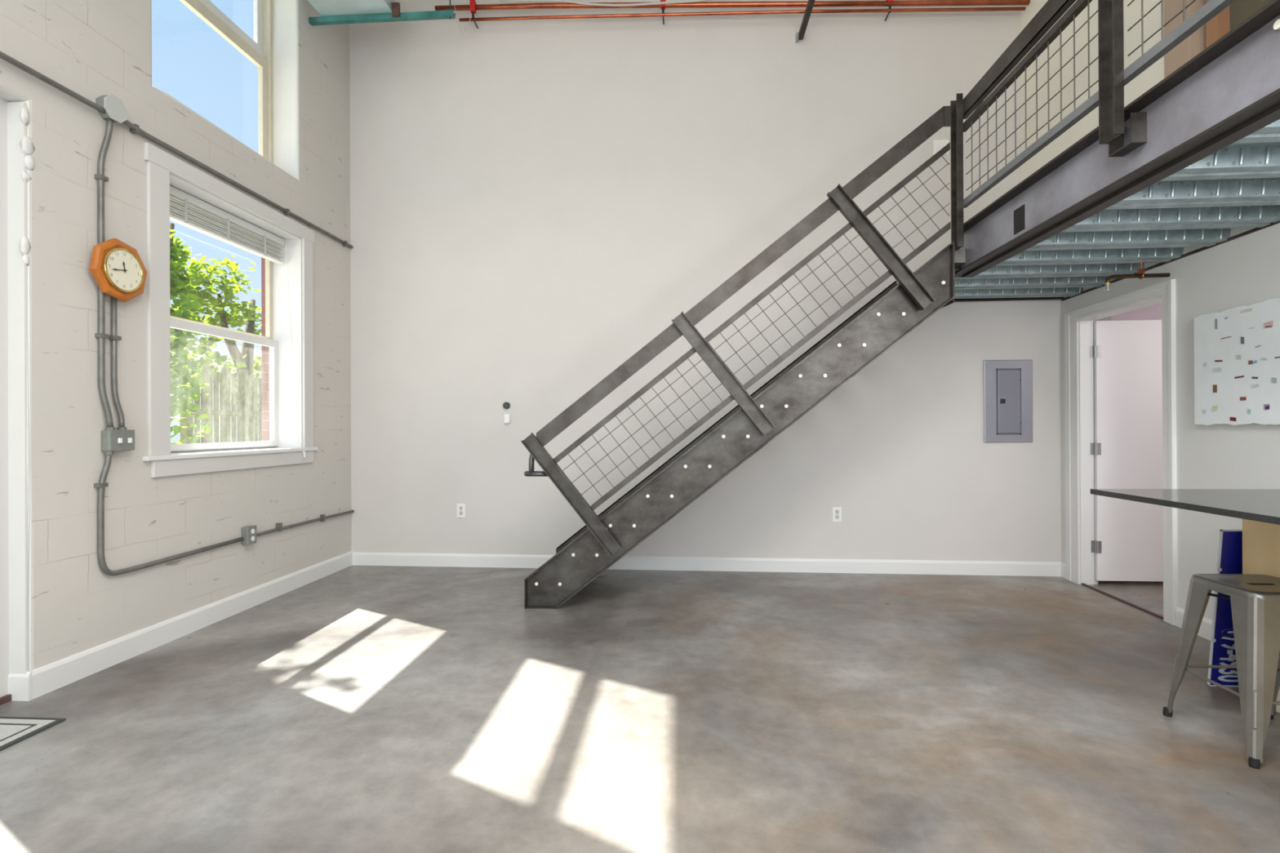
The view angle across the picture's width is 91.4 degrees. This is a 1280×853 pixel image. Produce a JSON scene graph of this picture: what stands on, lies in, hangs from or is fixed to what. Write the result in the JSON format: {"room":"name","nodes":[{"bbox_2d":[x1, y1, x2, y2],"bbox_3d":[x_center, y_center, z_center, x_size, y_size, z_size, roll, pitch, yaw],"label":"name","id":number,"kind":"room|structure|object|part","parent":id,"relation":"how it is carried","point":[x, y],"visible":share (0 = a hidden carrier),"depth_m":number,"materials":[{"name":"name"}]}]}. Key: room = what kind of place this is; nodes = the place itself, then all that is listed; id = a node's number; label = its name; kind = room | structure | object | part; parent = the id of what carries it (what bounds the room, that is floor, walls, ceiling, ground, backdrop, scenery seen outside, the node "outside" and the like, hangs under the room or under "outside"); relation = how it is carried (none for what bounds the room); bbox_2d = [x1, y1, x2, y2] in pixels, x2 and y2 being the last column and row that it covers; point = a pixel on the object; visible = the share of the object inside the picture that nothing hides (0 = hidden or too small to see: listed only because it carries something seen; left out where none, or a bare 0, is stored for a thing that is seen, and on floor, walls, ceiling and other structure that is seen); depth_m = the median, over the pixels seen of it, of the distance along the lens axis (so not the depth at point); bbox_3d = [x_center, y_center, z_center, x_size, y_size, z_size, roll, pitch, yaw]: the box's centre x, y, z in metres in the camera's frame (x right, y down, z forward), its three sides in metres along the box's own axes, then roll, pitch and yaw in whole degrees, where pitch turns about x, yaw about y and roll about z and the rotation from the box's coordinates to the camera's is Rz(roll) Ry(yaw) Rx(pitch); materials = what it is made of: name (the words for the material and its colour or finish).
{"room":"loft living room","nodes":[
{"label":"loft living room","id":0,"kind":"room"},
{"bbox_2d":[0,0,351,671],"bbox_3d":[-2.939,-1.534,1.699,0.265,5.500,8.200,0,0,4],"label":"wall","id":1,"kind":"structure","parent":0,"point":[94,49],"depth_m":3.32,"materials":[{"name":"white paint"}]},
{"bbox_2d":[0,97,11,705],"bbox_3d":[-2.870,-0.117,2.044,0.125,2.666,1.496,0,0,4],"label":"door","id":2,"kind":"structure","parent":1,"relation":"in","point":[5,697],"depth_m":2.76,"materials":[{"name":"grey paint"}]},
{"bbox_2d":[7,102,27,673],"bbox_3d":[-2.778,-0.173,2.784,0.091,2.540,0.010,0,0,4],"label":"trim","id":3,"kind":"structure","parent":1,"relation":"attached to","point":[16,129],"depth_m":2.78,"materials":[{"name":"white paint"}]},
{"bbox_2d":[18,105,35,265],"bbox_3d":[-2.738,-1.071,2.798,0.028,0.706,0.069,0,0,4],"label":"garland","id":4,"kind":"object","parent":1,"relation":"attached to","point":[27,146],"depth_m":2.78,"materials":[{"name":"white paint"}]},
{"bbox_2d":[93,117,124,426],"bbox_3d":[-2.684,-0.773,3.169,0.043,1.573,0.130,0,0,4],"label":"vertical conduit","id":5,"kind":"object","parent":1,"relation":"attached to","point":[100,176],"visible":0.98,"depth_m":3.12,"materials":[{"name":"grey metal"}]},
{"bbox_2d":[95,93,127,123],"bbox_3d":[-2.682,-1.611,3.170,0.056,0.122,0.122,0,0,4],"label":"junction box","id":6,"kind":"object","parent":1,"relation":"attached to","point":[115,108],"visible":0.96,"depth_m":3.15,"materials":[{"name":"white metal"}]},
{"bbox_2d":[88,238,146,302],"bbox_3d":[-2.666,-0.798,3.196,0.076,0.310,0.310,0,0,4],"label":"wall clock","id":7,"kind":"object","parent":1,"relation":"attached to","point":[117,268],"visible":1,"depth_m":3.16,"materials":[{"name":"brown wood"}]},
{"bbox_2d":[101,426,134,455],"bbox_3d":[-2.667,0.074,3.199,0.066,0.140,0.142,0,0,4],"label":"switch box","id":8,"kind":"object","parent":1,"relation":"attached to","point":[113,440],"visible":1,"depth_m":3.17,"materials":[{"name":"grey metal"}]},
{"bbox_2d":[117,438,122,443],"bbox_3d":[-2.641,0.072,3.176,0.012,0.026,0.016,0,0,4],"label":"switch","id":9,"kind":"object","parent":8,"relation":"attached to","point":[119,440],"depth_m":3.17,"materials":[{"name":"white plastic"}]},
{"bbox_3d":[-2.648,0.070,3.199,0.004,0.106,0.138,0,0,4],"label":"plate","id":10,"kind":"part","parent":8,"relation":"part of","materials":[{"name":"grey metal"}]},
{"bbox_2d":[128,437,132,443],"bbox_3d":[-2.638,0.072,3.233,0.012,0.026,0.016,0,0,4],"label":"switch","id":11,"kind":"object","parent":8,"relation":"attached to","point":[130,439],"depth_m":3.23,"materials":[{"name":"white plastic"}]},
{"bbox_2d":[0,51,353,248],"bbox_3d":[-2.676,-1.579,3.345,0.044,0.042,4.320,0,0,4],"label":"conduit","id":12,"kind":"object","parent":1,"relation":"attached to","point":[134,128],"visible":0.99,"depth_m":3.44,"materials":[{"name":"grey metal"}]},
{"bbox_2d":[8,551,352,701],"bbox_3d":[-2.670,1.156,4.141,0.105,0.125,2.746,0,0,4],"label":"baseboard","id":13,"kind":"structure","parent":1,"relation":"attached to","point":[35,683],"depth_m":3.42,"materials":[{"name":"white paint"}]},
{"bbox_2d":[93,455,354,576],"bbox_3d":[-2.604,0.449,4.298,0.043,0.633,2.415,0,0,4],"label":"conduit","id":14,"kind":"object","parent":1,"relation":"attached to","point":[102,483],"visible":1,"depth_m":3.20,"materials":[{"name":"grey metal"}]},
{"bbox_2d":[179,0,273,163],"bbox_3d":[-2.892,-2.676,4.130,0.090,1.570,1.305,0,0,4],"label":"window","id":15,"kind":"structure","parent":1,"relation":"in","point":[260,51],"depth_m":4.68,"materials":[{"name":"beige wood"}]},
{"bbox_3d":[-2.918,-3.096,4.130,0.032,0.670,1.240,0,0,4],"label":"sash","id":16,"kind":"part","parent":15,"relation":"part of","materials":[{"name":"white paint"}]},
{"bbox_2d":[142,142,318,477],"bbox_3d":[-2.775,-0.630,4.178,0.337,1.823,1.590,0,0,4],"label":"window","id":17,"kind":"structure","parent":1,"relation":"in","point":[164,170],"depth_m":4.23,"materials":[{"name":"white paint"}]},
{"bbox_3d":[-2.883,-1.043,4.189,0.035,0.785,1.238,0,0,4],"label":"sash","id":18,"kind":"part","parent":17,"relation":"part of","materials":[{"name":"beige wood"}]},
{"bbox_3d":[-2.839,-0.254,4.185,0.035,0.805,1.238,0,0,4],"label":"sash","id":19,"kind":"part","parent":17,"relation":"part of","materials":[{"name":"white paint"}]},
{"bbox_3d":[-2.737,0.176,4.174,0.267,0.026,1.590,0,0,4],"label":"sill","id":20,"kind":"part","parent":17,"relation":"part of","materials":[{"name":"white paint"}]},
{"bbox_2d":[169,185,305,457],"bbox_3d":[-2.698,-0.599,4.175,0.222,1.665,1.205,0,0,4],"label":"window blind","id":21,"kind":"object","parent":17,"relation":"attached to","point":[186,210],"visible":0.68,"depth_m":4.17,"materials":[{"name":"white paint"}]},
{"bbox_3d":[-2.781,-1.251,4.182,0.054,0.016,1.200,0,0,4],"label":"rail","id":22,"kind":"part","parent":21,"relation":"part of","materials":[{"name":"white paint"}]},
{"bbox_3d":[-2.616,-0.574,4.745,0.136,1.615,0.014,0,0,-9],"label":"cord","id":23,"kind":"part","parent":21,"relation":"part of","materials":[{"name":"white paint"}]},
{"bbox_2d":[240,524,256,545],"bbox_3d":[-2.604,0.723,4.162,0.059,0.119,0.079,0,0,4],"label":"outlet box","id":24,"kind":"object","parent":1,"relation":"attached to","point":[248,533],"visible":1,"depth_m":4.13,"materials":[{"name":"grey metal"}]},
{"bbox_3d":[-2.581,0.722,4.161,0.005,0.119,0.079,0,0,4],"label":"plate","id":25,"kind":"part","parent":24,"relation":"part of","materials":[{"name":"grey metal"}]},
{"bbox_2d":[261,257,269,440],"bbox_3d":[-3.101,-1.583,1.960,0.088,5.600,8.900,0,0,4],"label":"wall","id":26,"kind":"structure","parent":0,"point":[265,350],"depth_m":4.87,"materials":[{"name":"white paint"}]},
{"bbox_2d":[0,565,1279,852],"bbox_3d":[0.916,1.273,1.642,8.200,0.150,8.600,0,0,4],"label":"floor","id":27,"kind":"structure","parent":0,"point":[352,708],"depth_m":2.51,"materials":[{"name":"concrete"}]},
{"bbox_2d":[0,716,66,751],"bbox_3d":[-2.569,1.210,2.110,0.325,0.010,0.975,0,0,4],"label":"door mat","id":28,"kind":"object","parent":27,"relation":"on","point":[13,730],"visible":1,"depth_m":2.50,"materials":[{"name":"white fabric"}]},
{"bbox_2d":[520,102,982,608],"bbox_3d":[0.772,-0.463,4.582,3.069,3.332,1.164,0,0,4],"label":"staircase","id":29,"kind":"structure","parent":27,"relation":"on","point":[759,417],"depth_m":4.07,"materials":[{"name":"metal"}]},
{"bbox_3d":[-0.660,1.114,4.166,0.212,0.190,0.049,0,0,4],"label":"foot plate","id":30,"kind":"part","parent":29,"relation":"part of","materials":[{"name":"metal"}]},
{"bbox_3d":[0.622,-0.934,4.059,2.634,2.196,0.008,0,0,4],"label":"rail","id":31,"kind":"part","parent":29,"relation":"part of","materials":[{"name":"metal"}]},
{"bbox_3d":[0.698,-0.773,4.053,2.557,2.055,0.006,0,0,4],"label":"rail","id":32,"kind":"part","parent":29,"relation":"part of","materials":[{"name":"metal"}]},
{"bbox_3d":[0.824,-0.367,4.044,2.308,1.860,0.006,0,0,4],"label":"rail","id":33,"kind":"part","parent":29,"relation":"part of","materials":[{"name":"metal"}]},
{"bbox_3d":[1.952,-1.972,3.972,0.045,0.128,0.008,0,0,4],"label":"rail plate","id":34,"kind":"part","parent":29,"relation":"part of","materials":[{"name":"metal"}]},
{"bbox_3d":[1.995,-0.993,3.993,0.010,0.362,0.049,0,0,4],"label":"plate","id":35,"kind":"part","parent":29,"relation":"part of","materials":[{"name":"metal"}]},
{"bbox_2d":[1162,573,1279,768],"bbox_3d":[2.361,0.893,2.374,0.423,0.600,0.423,0,0,4],"label":"metal stool","id":36,"kind":"object","parent":27,"relation":"on","point":[1255,599],"visible":1,"depth_m":2.26,"materials":[{"name":"silver metal"}]},
{"bbox_3d":[2.224,0.894,2.530,0.148,0.560,0.145,0,0,-41],"label":"leg","id":37,"kind":"part","parent":36,"relation":"part of","materials":[{"name":"grey metal"}]},
{"bbox_3d":[2.361,0.978,2.373,0.352,0.012,0.352,0,0,4],"label":"foot rail","id":38,"kind":"part","parent":36,"relation":"part of","materials":[{"name":"grey metal"}]},
{"bbox_3d":[2.359,0.613,2.374,0.306,0.040,0.306,0,0,4],"label":"seat","id":39,"kind":"part","parent":36,"relation":"part of","materials":[{"name":"silver metal"}]},
{"bbox_3d":[2.228,0.893,2.257,0.160,0.560,0.160,0,0,4],"label":"leg","id":40,"kind":"part","parent":36,"relation":"part of","materials":[{"name":"grey metal"}]},
{"bbox_3d":[2.517,0.892,2.510,0.145,0.560,0.148,0,0,-41],"label":"leg","id":41,"kind":"part","parent":36,"relation":"part of","materials":[{"name":"grey metal"}]},
{"bbox_2d":[1207,529,1242,686],"bbox_3d":[2.818,0.824,2.815,0.453,0.727,0.085,0,0,4],"label":"sign","id":42,"kind":"object","parent":27,"relation":"on","point":[1222,650],"visible":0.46,"depth_m":2.83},
{"bbox_2d":[1242,519,1279,713],"bbox_3d":[2.780,0.744,1.409,0.416,0.892,2.680,0,0,4],"label":"base cabinet","id":43,"kind":"object","parent":27,"relation":"on","point":[1260,540],"visible":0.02,"depth_m":2.67,"materials":[{"name":"brown wood"}]},
{"bbox_2d":[1090,488,1279,524],"bbox_3d":[2.467,0.287,1.408,1.072,0.023,2.735,0,0,4],"label":"countertop","id":44,"kind":"structure","parent":43,"relation":"on","point":[1263,505],"depth_m":2.40,"materials":[{"name":"black laminate"}]},
{"bbox_2d":[349,0,1111,562],"bbox_3d":[0.396,-1.544,5.348,6.707,5.500,0.200,0,0,5],"label":"wall","id":45,"kind":"structure","parent":0,"point":[534,203],"depth_m":5.26,"materials":[{"name":"grey paint"}]},
{"bbox_2d":[457,503,465,517],"bbox_3d":[-1.550,0.729,5.415,0.074,0.120,0.010,0,0,4],"label":"wall outlet","id":46,"kind":"object","parent":45,"relation":"attached to","point":[460,507],"visible":1,"depth_m":5.41,"materials":[{"name":"white plastic"}]},
{"bbox_2d":[502,402,510,408],"bbox_3d":[-1.148,-0.181,5.370,0.058,0.058,0.030,0,0,4],"label":"thermostat","id":47,"kind":"object","parent":45,"relation":"attached to","point":[506,405],"visible":1,"depth_m":5.36,"materials":[{"name":"black plastic"}]},
{"bbox_2d":[503,413,510,423],"bbox_3d":[-1.143,-0.066,5.369,0.052,0.082,0.030,0,0,4],"label":"wall sensor","id":48,"kind":"object","parent":45,"relation":"attached to","point":[506,416],"visible":1,"depth_m":5.36,"materials":[{"name":"white plastic"}]},
{"bbox_2d":[660,0,666,24],"bbox_3d":[0.194,-3.447,5.194,0.044,0.132,0.148,0,0,4],"label":"clamp","id":49,"kind":"object","parent":45,"relation":"attached to","point":[662,6],"visible":0.88,"depth_m":5.14,"materials":[{"name":"red metal"}]},
{"bbox_3d":[0.194,-3.417,5.203,0.020,0.072,0.130,0,0,4],"label":"stem","id":50,"kind":"part","parent":49,"relation":"part of","materials":[{"name":"black metal"}]},
{"bbox_2d":[458,6,1026,22],"bbox_3d":[0.742,-3.360,5.098,4.562,0.224,0.025,0,0,5],"label":"copper pipe","id":51,"kind":"object","parent":49,"relation":"attached to","point":[1020,8],"visible":1,"depth_m":5.08,"materials":[{"name":"metal"}]},
{"bbox_2d":[352,551,1061,576],"bbox_3d":[0.408,1.150,5.237,5.927,0.112,0.015,0,0,5],"label":"baseboard","id":52,"kind":"structure","parent":45,"relation":"attached to","point":[405,559],"depth_m":5.18,"materials":[{"name":"white paint"}]},
{"bbox_2d":[434,0,1030,10],"bbox_3d":[0.787,-3.433,5.094,5.073,0.317,0.042,0,0,5],"label":"copper pipe","id":53,"kind":"object","parent":45,"relation":"attached to","point":[870,2],"visible":0.85,"depth_m":5.06,"materials":[{"name":"metal"}]},
{"bbox_2d":[453,3,471,35],"bbox_3d":[-1.495,-3.443,5.267,0.159,0.286,0.004,0,0,5],"label":"hanging wire","id":54,"kind":"object","parent":53,"relation":"hanging from","point":[454,3],"visible":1,"depth_m":5.27,"materials":[{"name":"grey metal"}]},
{"bbox_2d":[469,0,478,28],"bbox_3d":[-1.410,-3.522,5.338,0.044,0.167,0.148,0,0,4],"label":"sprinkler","id":55,"kind":"object","parent":53,"relation":"attached to","point":[472,2],"visible":1,"depth_m":5.27,"materials":[{"name":"red metal"}]},
{"bbox_3d":[-1.409,-3.475,5.347,0.020,0.072,0.130,0,0,4],"label":"stem","id":56,"kind":"part","parent":55,"relation":"part of","materials":[{"name":"black metal"}]},
{"bbox_2d":[499,0,711,6],"bbox_3d":[-0.053,-3.510,5.135,2.252,0.133,0.018,0,0,5],"label":"loose cable","id":57,"kind":"object","parent":53,"relation":"hanging from","point":[500,1],"visible":1,"depth_m":5.15,"materials":[{"name":"white plastic"}]},
{"bbox_2d":[884,0,893,21],"bbox_3d":[1.997,-3.363,5.032,0.044,0.117,0.148,0,0,4],"label":"clamp","id":58,"kind":"object","parent":53,"relation":"attached to","point":[889,1],"visible":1,"depth_m":4.98,"materials":[{"name":"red metal"}]},
{"bbox_3d":[1.998,-3.341,5.041,0.020,0.072,0.130,0,0,4],"label":"stem","id":59,"kind":"part","parent":58,"relation":"part of","materials":[{"name":"black metal"}]},
{"bbox_2d":[795,0,815,42],"bbox_3d":[1.234,-3.207,3.949,0.058,0.065,2.436,0,0,4],"label":"brace","id":60,"kind":"object","parent":45,"relation":"attached to","point":[798,36],"visible":1,"depth_m":4.93,"materials":[{"name":"metal"}]},
{"bbox_2d":[832,506,841,521],"bbox_3d":[1.618,0.721,5.131,0.074,0.120,0.010,0,0,4],"label":"wall outlet","id":61,"kind":"object","parent":45,"relation":"attached to","point":[837,511],"visible":1,"depth_m":5.13,"materials":[{"name":"white plastic"}]},
{"bbox_2d":[933,139,948,155],"bbox_3d":[2.438,-2.262,5.059,0.120,0.118,0.012,0,0,4],"label":"light switch","id":62,"kind":"object","parent":45,"relation":"attached to","point":[938,144],"visible":0.73,"depth_m":5.06,"materials":[{"name":"white plastic"}]},
{"bbox_2d":[939,298,954,309],"bbox_3d":[2.064,-0.973,4.560,0.008,0.340,1.030,0,0,4],"label":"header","id":63,"kind":"object","parent":45,"relation":"attached to","point":[952,301],"visible":0.14,"depth_m":4.10,"materials":[{"name":"metal"}]},
{"bbox_2d":[983,360,1032,442],"bbox_3d":[2.951,-0.203,5.002,0.374,0.662,0.029,0,0,4],"label":"breaker panel","id":64,"kind":"object","parent":45,"relation":"attached to","point":[1007,384],"visible":1,"depth_m":5.00,"materials":[{"name":"grey metal"}]},
{"bbox_3d":[2.952,-0.200,4.997,0.172,0.506,0.010,0,0,4],"label":"door","id":65,"kind":"part","parent":64,"relation":"part of","materials":[{"name":"grey metal"}]},
{"bbox_2d":[954,297,1063,302],"bbox_3d":[2.721,-1.031,5.013,1.262,0.047,0.050,0,0,5],"label":"ledger angle","id":66,"kind":"object","parent":45,"relation":"attached to","point":[1024,298],"visible":0.43,"depth_m":4.98,"materials":[{"name":"metal"}]},
{"bbox_2d":[955,0,1279,277],"bbox_3d":[1.912,-1.145,0.727,0.130,0.305,6.860,0,0,4],"label":"beam","id":67,"kind":"structure","parent":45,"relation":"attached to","point":[1228,91],"depth_m":2.44,"materials":[{"name":"metal"}]},
{"bbox_2d":[950,0,1235,250],"bbox_3d":[1.859,-1.632,0.781,0.097,0.990,6.600,0,0,4],"label":"railing","id":68,"kind":"object","parent":67,"relation":"attached to","point":[1113,77],"visible":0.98,"depth_m":2.97,"materials":[{"name":"metal"}]},
{"bbox_3d":[2.043,-1.636,4.029,0.038,0.975,0.095,0,0,4],"label":"post","id":69,"kind":"part","parent":68,"relation":"part of","materials":[{"name":"metal"}]},
{"bbox_3d":[1.865,-2.035,0.756,0.040,0.105,6.550,0,0,4],"label":"rail","id":70,"kind":"part","parent":68,"relation":"part of","materials":[{"name":"metal"}]},
{"bbox_3d":[1.863,-1.917,0.756,0.035,0.036,6.550,0,0,4],"label":"rail","id":71,"kind":"part","parent":68,"relation":"part of","materials":[{"name":"metal"}]},
{"bbox_3d":[1.948,-1.657,2.587,0.038,0.935,0.095,0,0,4],"label":"post","id":72,"kind":"part","parent":68,"relation":"part of","materials":[{"name":"metal"}]},
{"bbox_2d":[897,248,965,284],"bbox_3d":[2.606,-1.125,1.147,1.540,0.090,7.830,0,0,4],"label":"wall","id":73,"kind":"structure","parent":0,"point":[959,255],"depth_m":4.09,"materials":[{"name":"white paint"}]},
{"bbox_2d":[955,119,1279,298],"bbox_3d":[2.569,-1.036,1.874,1.350,0.075,6.377,0,0,4],"label":"ceiling","id":74,"kind":"structure","parent":0,"point":[1237,185],"depth_m":3.13,"materials":[{"name":"metal"}]},
{"bbox_2d":[1111,302,1161,320],"bbox_3d":[4.256,0.007,4.129,1.550,2.360,2.000,0,0,4],"label":"wall","id":75,"kind":"structure","parent":0,"point":[1153,312],"depth_m":5.00,"materials":[{"name":"white paint"}]},
{"bbox_2d":[1020,0,1279,620],"bbox_3d":[2.822,-1.561,1.176,0.424,5.500,7.916,0,0,7],"label":"wall","id":76,"kind":"structure","parent":0,"point":[1244,270],"depth_m":3.64,"materials":[{"name":"grey paint"}]},
{"bbox_2d":[1064,279,1177,625],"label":"door","id":77,"kind":"structure","parent":76,"relation":"in","point":[1123,437],"depth_m":4.67,"materials":[{"name":"white paint"}]},
{"bbox_2d":[1060,562,1212,640],"bbox_3d":[2.902,1.133,1.105,0.015,0.112,7.800,0,0,7],"label":"baseboard","id":78,"kind":"structure","parent":76,"relation":"attached to","point":[1205,630],"depth_m":3.55,"materials":[{"name":"white paint"}]},
{"bbox_2d":[1104,262,1170,290],"bbox_3d":[3.029,-0.916,3.810,0.369,0.164,0.040,0,0,4],"label":"pipe","id":79,"kind":"object","parent":76,"relation":"attached to","point":[1140,272],"visible":1,"depth_m":3.80,"materials":[{"name":"brown metal"}]},
{"bbox_2d":[1061,221,1279,301],"bbox_3d":[2.926,-1.004,1.387,0.012,0.015,7.160,0,0,7],"label":"trim","id":80,"kind":"structure","parent":76,"relation":"attached to","point":[1255,229],"depth_m":3.59,"materials":[{"name":"metal"}]},
{"bbox_2d":[1164,0,1206,78],"bbox_3d":[3.016,-2.288,3.419,0.150,2.240,0.185,0,0,4],"label":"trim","id":81,"kind":"structure","parent":76,"relation":"attached to","point":[1195,43],"depth_m":3.40,"materials":[{"name":"brown wood"}]},
{"bbox_2d":[1205,0,1229,47],"bbox_3d":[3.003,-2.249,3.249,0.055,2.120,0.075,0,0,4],"label":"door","id":82,"kind":"structure","parent":76,"relation":"in","point":[1218,26],"depth_m":3.22,"materials":[{"name":"brown wood"}]},
{"bbox_2d":[1194,297,1279,425],"bbox_3d":[3.097,-0.317,2.954,0.038,0.622,1.206,0,0,7],"label":"canvas artwork","id":83,"kind":"object","parent":76,"relation":"attached to","point":[1237,350],"visible":1,"depth_m":3.25},
{"bbox_2d":[1229,0,1272,31],"bbox_3d":[3.623,-2.741,3.457,1.100,3.140,0.130,0,0,4],"label":"wall","id":84,"kind":"structure","parent":0,"point":[1240,11],"depth_m":3.41,"materials":[{"name":"beige paint"}]},
{"bbox_3d":[0.877,-4.377,1.451,8.200,0.150,8.200,0,0,4],"label":"ceiling","id":85,"kind":"structure","parent":0,"visible":0},
{"bbox_2d":[308,0,455,25],"bbox_3d":[-2.022,-3.724,4.879,1.159,1.120,0.061,0,0,4],"label":"pipe","id":86,"kind":"object","parent":85,"relation":"hanging from","point":[396,15],"visible":1,"depth_m":4.87,"materials":[{"name":"teal metal"}]},
{"bbox_2d":[307,0,395,16],"bbox_3d":[-2.293,-3.372,3.643,0.587,0.316,2.560,0,0,4],"label":"air duct","id":87,"kind":"object","parent":86,"relation":"on","point":[324,7],"visible":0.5,"depth_m":4.80,"materials":[{"name":"metal"}]},
{"label":"outside","id":88,"kind":"structure","parent":0,"visible":0},
{"bbox_3d":[-20.593,1.592,16.390,36.730,0.150,60.000,0,0,4],"label":"ground","id":89,"kind":"structure","parent":88,"visible":0},
{"bbox_2d":[169,222,211,444],"bbox_3d":[-6.474,-0.657,8.337,1.189,4.209,1.385,0,0,4],"label":"tree","id":90,"kind":"object","parent":89,"relation":"on","point":[178,281],"visible":0.34,"depth_m":8.52,"materials":[{"name":"green plant"}]},
{"bbox_2d":[170,248,262,382],"bbox_3d":[-9.126,-1.193,13.618,1.221,5.327,3.092,0,0,4],"label":"tree","id":91,"kind":"object","parent":89,"relation":"on","point":[244,360],"visible":0.5,"depth_m":13.55,"materials":[{"name":"green plant"}]},
{"bbox_2d":[180,364,262,444],"bbox_3d":[-7.581,0.185,11.986,0.130,2.534,2.984,0,0,4],"label":"fence","id":92,"kind":"object","parent":89,"relation":"on","point":[240,412],"visible":0.34,"depth_m":11.46,"materials":[{"name":"grey wood"}]},
{"bbox_3d":[-7.661,0.183,10.547,0.100,2.534,0.100,0,0,4],"label":"post","id":93,"kind":"part","parent":92,"relation":"part of","materials":[{"name":"grey wood"}]},
{"bbox_3d":[-7.630,0.184,11.016,0.100,2.534,0.100,0,0,4],"label":"post","id":94,"kind":"part","parent":92,"relation":"part of","materials":[{"name":"grey wood"}]},
{"bbox_3d":[-7.599,0.184,11.482,0.100,2.534,0.100,0,0,4],"label":"post","id":95,"kind":"part","parent":92,"relation":"part of","materials":[{"name":"grey wood"}]},
{"bbox_3d":[-7.568,0.185,11.956,0.100,2.534,0.100,0,0,4],"label":"post","id":96,"kind":"part","parent":92,"relation":"part of","materials":[{"name":"grey wood"}]},
{"bbox_3d":[-7.528,0.186,12.563,0.100,2.534,0.100,0,0,4],"label":"post","id":97,"kind":"part","parent":92,"relation":"part of","materials":[{"name":"grey wood"}]}
]}

